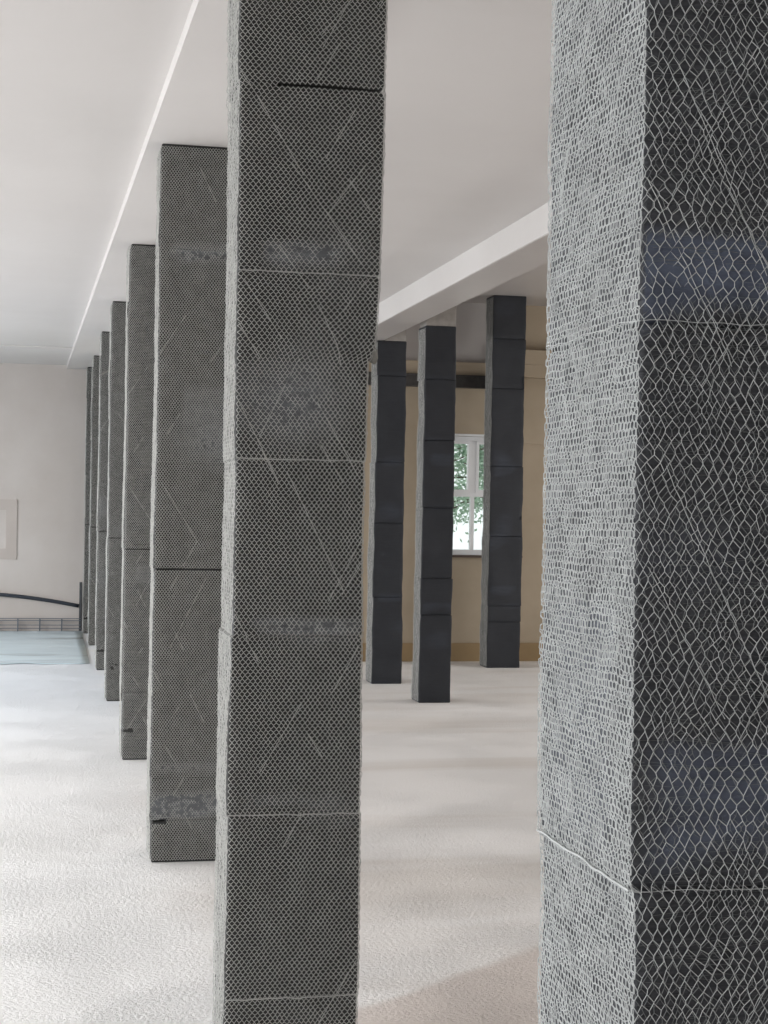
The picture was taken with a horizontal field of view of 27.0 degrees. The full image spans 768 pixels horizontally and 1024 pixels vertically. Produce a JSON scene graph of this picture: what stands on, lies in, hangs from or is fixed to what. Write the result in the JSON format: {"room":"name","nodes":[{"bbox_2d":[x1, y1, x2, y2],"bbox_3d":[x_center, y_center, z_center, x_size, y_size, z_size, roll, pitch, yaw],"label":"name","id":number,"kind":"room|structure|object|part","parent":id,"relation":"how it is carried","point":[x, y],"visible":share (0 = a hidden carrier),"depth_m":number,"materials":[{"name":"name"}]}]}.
{"room":"indoor swimming pool","nodes":[
{"label":"indoor swimming pool","id":0,"kind":"room"},
{"bbox_2d":[0,363,86,630],"bbox_3d":[-5.843,-0.210,19.315,6.000,3.270,0.200,1,0,-12],"label":"wall","id":1,"kind":"structure","parent":0,"point":[43,408],"depth_m":19.56,"materials":[{"name":"paint"}]},
{"bbox_2d":[0,499,16,558],"bbox_3d":[-5.004,0.204,19.384,1.085,0.730,0.012,1,0,-12],"label":"trim","id":2,"kind":"structure","parent":1,"relation":"attached to","point":[10,505],"depth_m":19.47,"materials":[{"name":"paint"}]},
{"bbox_2d":[0,345,72,364],"bbox_3d":[-5.914,-1.833,18.035,4.690,0.013,2.250,1,0,-12],"label":"trim","id":3,"kind":"structure","parent":1,"relation":"attached to","point":[18,354],"depth_m":18.27,"materials":[{"name":"paint"}]},
{"bbox_2d":[0,593,78,607],"bbox_3d":[-5.262,1.186,19.312,3.106,0.455,0.051,1,0,-12],"label":"hose","id":4,"kind":"object","parent":1,"relation":"attached to","point":[1,594],"visible":1,"depth_m":19.51,"materials":[{"name":"grey rubber"}]},
{"bbox_2d":[67,0,231,368],"bbox_3d":[-1.204,-1.682,8.417,0.712,0.057,23.000,1,0,-12],"label":"trim","id":5,"kind":"structure","parent":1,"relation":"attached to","point":[191,109],"depth_m":6.92,"materials":[{"name":"paint"}]},
{"bbox_2d":[0,631,543,1023],"bbox_3d":[-0.306,1.573,8.733,12.000,0.001,23.200,1,0,-12],"label":"floor","id":6,"kind":"structure","parent":0,"point":[93,930],"depth_m":7.08,"materials":[{"name":"white concrete"}]},
{"bbox_2d":[0,618,81,630],"bbox_3d":[-4.869,1.363,19.367,2.380,0.159,0.022,1,0,-12],"label":"rail","id":7,"kind":"object","parent":6,"relation":"on","point":[17,620],"visible":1,"depth_m":19.50,"materials":[{"name":"grey metal"}]},
{"bbox_2d":[0,631,88,663],"bbox_3d":[-5.035,1.440,17.219,3.585,0.015,3.941,1,0,-12],"label":"plastic sheet","id":8,"kind":"object","parent":6,"relation":"on","point":[36,647],"visible":1,"depth_m":17.25,"materials":[{"name":"plastic"}]},
{"bbox_2d":[79,582,81,630],"bbox_3d":[-3.726,1.161,19.634,0.030,0.600,0.033,1,0,-12],"label":"post","id":9,"kind":"object","parent":6,"relation":"on","point":[80,583],"visible":1,"depth_m":19.62,"materials":[{"name":"black metal"}]},
{"bbox_2d":[82,367,92,632],"bbox_3d":[-3.469,-0.140,19.409,0.337,3.212,0.258,1,0,-12],"label":"column","id":10,"kind":"structure","parent":6,"relation":"on","point":[89,375],"depth_m":19.27,"materials":[{"name":"grey concrete"}]},
{"bbox_2d":[88,355,100,644],"bbox_3d":[-3.097,-0.126,17.852,0.376,3.212,0.258,1,0,-12],"label":"column","id":11,"kind":"structure","parent":6,"relation":"on","point":[96,361],"depth_m":17.72,"materials":[{"name":"grey concrete"}]},
{"bbox_2d":[95,331,110,669],"bbox_3d":[-2.552,-0.104,15.284,0.374,3.212,0.309,1,0,-12],"label":"column","id":12,"kind":"structure","parent":6,"relation":"on","point":[103,421],"depth_m":15.18,"materials":[{"name":"grey stone"}]},
{"bbox_2d":[104,301,128,700],"bbox_3d":[-2.062,-0.084,12.981,0.374,3.212,0.257,1,0,-12],"label":"column","id":13,"kind":"structure","parent":6,"relation":"on","point":[117,339],"depth_m":12.85,"materials":[{"name":"grey concrete"}]},
{"bbox_2d":[119,244,156,759],"bbox_3d":[-1.460,-0.060,10.095,0.374,3.212,0.257,1,0,-12],"label":"column","id":14,"kind":"structure","parent":6,"relation":"on","point":[139,328],"depth_m":9.97,"materials":[{"name":"grey concrete"}]},
{"bbox_2d":[146,144,228,862],"bbox_3d":[-0.875,-0.036,7.281,0.363,3.212,0.248,1,0,-12],"label":"column","id":15,"kind":"structure","parent":6,"relation":"on","point":[187,500],"depth_m":7.17,"materials":[{"name":"grey concrete"}]},
{"bbox_2d":[212,0,387,1023],"bbox_3d":[-0.235,-0.011,4.325,0.403,3.212,0.284,1,0,-12],"label":"column","id":16,"kind":"structure","parent":6,"relation":"on","point":[306,148],"depth_m":4.19,"materials":[{"name":"grey stone"}]},
{"bbox_2d":[365,330,406,683],"bbox_3d":[0.025,-0.316,14.559,0.294,3.732,0.287,1,0,-12],"label":"column","id":17,"kind":"structure","parent":6,"relation":"on","point":[383,662],"depth_m":14.44,"materials":[{"name":"concrete"}]},
{"bbox_2d":[411,306,455,702],"bbox_3d":[0.418,-0.302,13.223,0.289,3.732,0.255,1,0,-12],"label":"column","id":18,"kind":"structure","parent":6,"relation":"on","point":[433,581],"depth_m":13.11,"materials":[{"name":"concrete"}]},
{"bbox_2d":[479,295,526,667],"bbox_3d":[1.201,-0.303,16.175,0.368,3.733,0.287,1,0,-12],"label":"column","id":19,"kind":"structure","parent":6,"relation":"on","point":[505,349],"depth_m":16.05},
{"bbox_2d":[537,0,767,1023],"bbox_3d":[0.449,0.012,2.116,0.391,3.212,0.384,1,0,-12],"label":"column","id":20,"kind":"structure","parent":6,"relation":"on","point":[653,792],"depth_m":1.93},
{"bbox_2d":[0,0,555,346],"bbox_3d":[-0.243,-2.034,8.716,12.000,0.675,23.200,1,0,-12],"label":"ceiling","id":21,"kind":"structure","parent":0,"point":[468,82],"depth_m":7.08,"materials":[{"name":"paint"}]},
{"bbox_2d":[361,305,550,642],"bbox_3d":[0.860,-0.318,16.798,6.500,3.745,0.250,1,0,-12],"label":"wall","id":22,"kind":"structure","parent":0,"point":[466,604],"depth_m":16.68,"materials":[{"name":"beige paint"}]},
{"bbox_2d":[367,372,485,388],"bbox_3d":[0.371,-1.348,16.432,1.960,0.130,0.250,1,0,-12],"label":"steel beam","id":23,"kind":"structure","parent":22,"relation":"attached to","point":[462,381],"depth_m":16.41,"materials":[{"name":"black metal"}]},
{"bbox_2d":[406,303,486,362],"bbox_3d":[0.354,-1.869,16.544,1.545,0.632,0.015,1,0,-12],"label":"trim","id":24,"kind":"structure","parent":22,"relation":"attached to","point":[471,322],"depth_m":16.64,"materials":[{"name":"paint"}]},
{"bbox_2d":[361,643,542,661],"bbox_3d":[0.956,1.462,16.689,6.300,0.190,0.030,1,0,-12],"label":"baseboard","id":25,"kind":"structure","parent":22,"relation":"attached to","point":[459,651],"depth_m":16.66,"materials":[{"name":"brown wood"}]},
{"bbox_2d":[367,360,548,378],"bbox_3d":[1.020,-1.474,16.612,6.300,0.134,0.160,1,0,-12],"label":"trim","id":26,"kind":"structure","parent":22,"relation":"attached to","point":[462,368],"depth_m":16.51,"materials":[{"name":"beige paint"}]},
{"bbox_2d":[376,233,550,340],"bbox_3d":[1.397,-1.811,6.990,0.293,0.644,19.150,1,0,-12],"label":"beam","id":27,"kind":"structure","parent":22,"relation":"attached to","point":[533,255],"depth_m":10.80,"materials":[{"name":"paint"}]},
{"bbox_2d":[377,200,551,324],"bbox_3d":[1.244,-1.577,6.960,0.012,0.167,19.150,1,0,-12],"label":"beam","id":28,"kind":"structure","parent":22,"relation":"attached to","point":[532,227],"depth_m":10.18,"materials":[{"name":"paint"}]},
{"bbox_2d":[452,434,522,557],"bbox_3d":[0.951,-0.169,16.743,1.060,1.284,0.203,1,0,-12],"label":"window","id":29,"kind":"structure","parent":22,"relation":"in","point":[472,490],"depth_m":16.76,"materials":[{"name":"white wood"}]},
{"bbox_3d":[0.966,-0.799,16.723,1.060,0.022,0.092,1,0,-12],"label":"head trim","id":30,"kind":"part","parent":29,"relation":"part of","materials":[{"name":"white wood"}]},
{"bbox_3d":[0.946,0.462,16.715,1.000,0.022,0.140,1,0,-12],"label":"sill","id":31,"kind":"part","parent":29,"relation":"part of","materials":[{"name":"brown"}]},
{"bbox_2d":[463,262,550,305],"bbox_3d":[3.795,-2.088,7.485,4.595,0.011,19.150,1,0,-12],"label":"ceiling","id":32,"kind":"structure","parent":22,"relation":"attached to","point":[532,284],"depth_m":15.53,"materials":[{"name":"paint"}]},
{"bbox_2d":[523,378,548,443],"bbox_3d":[2.715,-1.036,17.023,2.800,0.684,0.050,1,0,-12],"label":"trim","id":33,"kind":"structure","parent":22,"relation":"attached to","point":[534,389],"depth_m":16.76,"materials":[{"name":"beige paint"}]},
{"bbox_2d":[525,350,551,364],"bbox_3d":[2.639,-1.590,16.941,3.000,0.150,0.170,1,0,-12],"label":"trim","id":34,"kind":"structure","parent":22,"relation":"attached to","point":[532,357],"depth_m":16.64,"materials":[{"name":"beige paint"}]},
{"label":"outside","id":35,"kind":"structure","parent":0,"visible":0},
{"bbox_3d":[1.708,1.610,29.296,12.700,0.200,23.350,1,0,-12],"label":"yard","id":36,"kind":"structure","parent":35,"visible":0},
{"bbox_2d":[453,444,483,542],"bbox_3d":[2.149,-0.757,24.124,3.828,4.609,3.579,1,0,-12],"label":"tree","id":37,"kind":"object","parent":36,"relation":"on","point":[462,448],"visible":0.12,"depth_m":23.90,"materials":[{"name":"green plant"}]}
]}

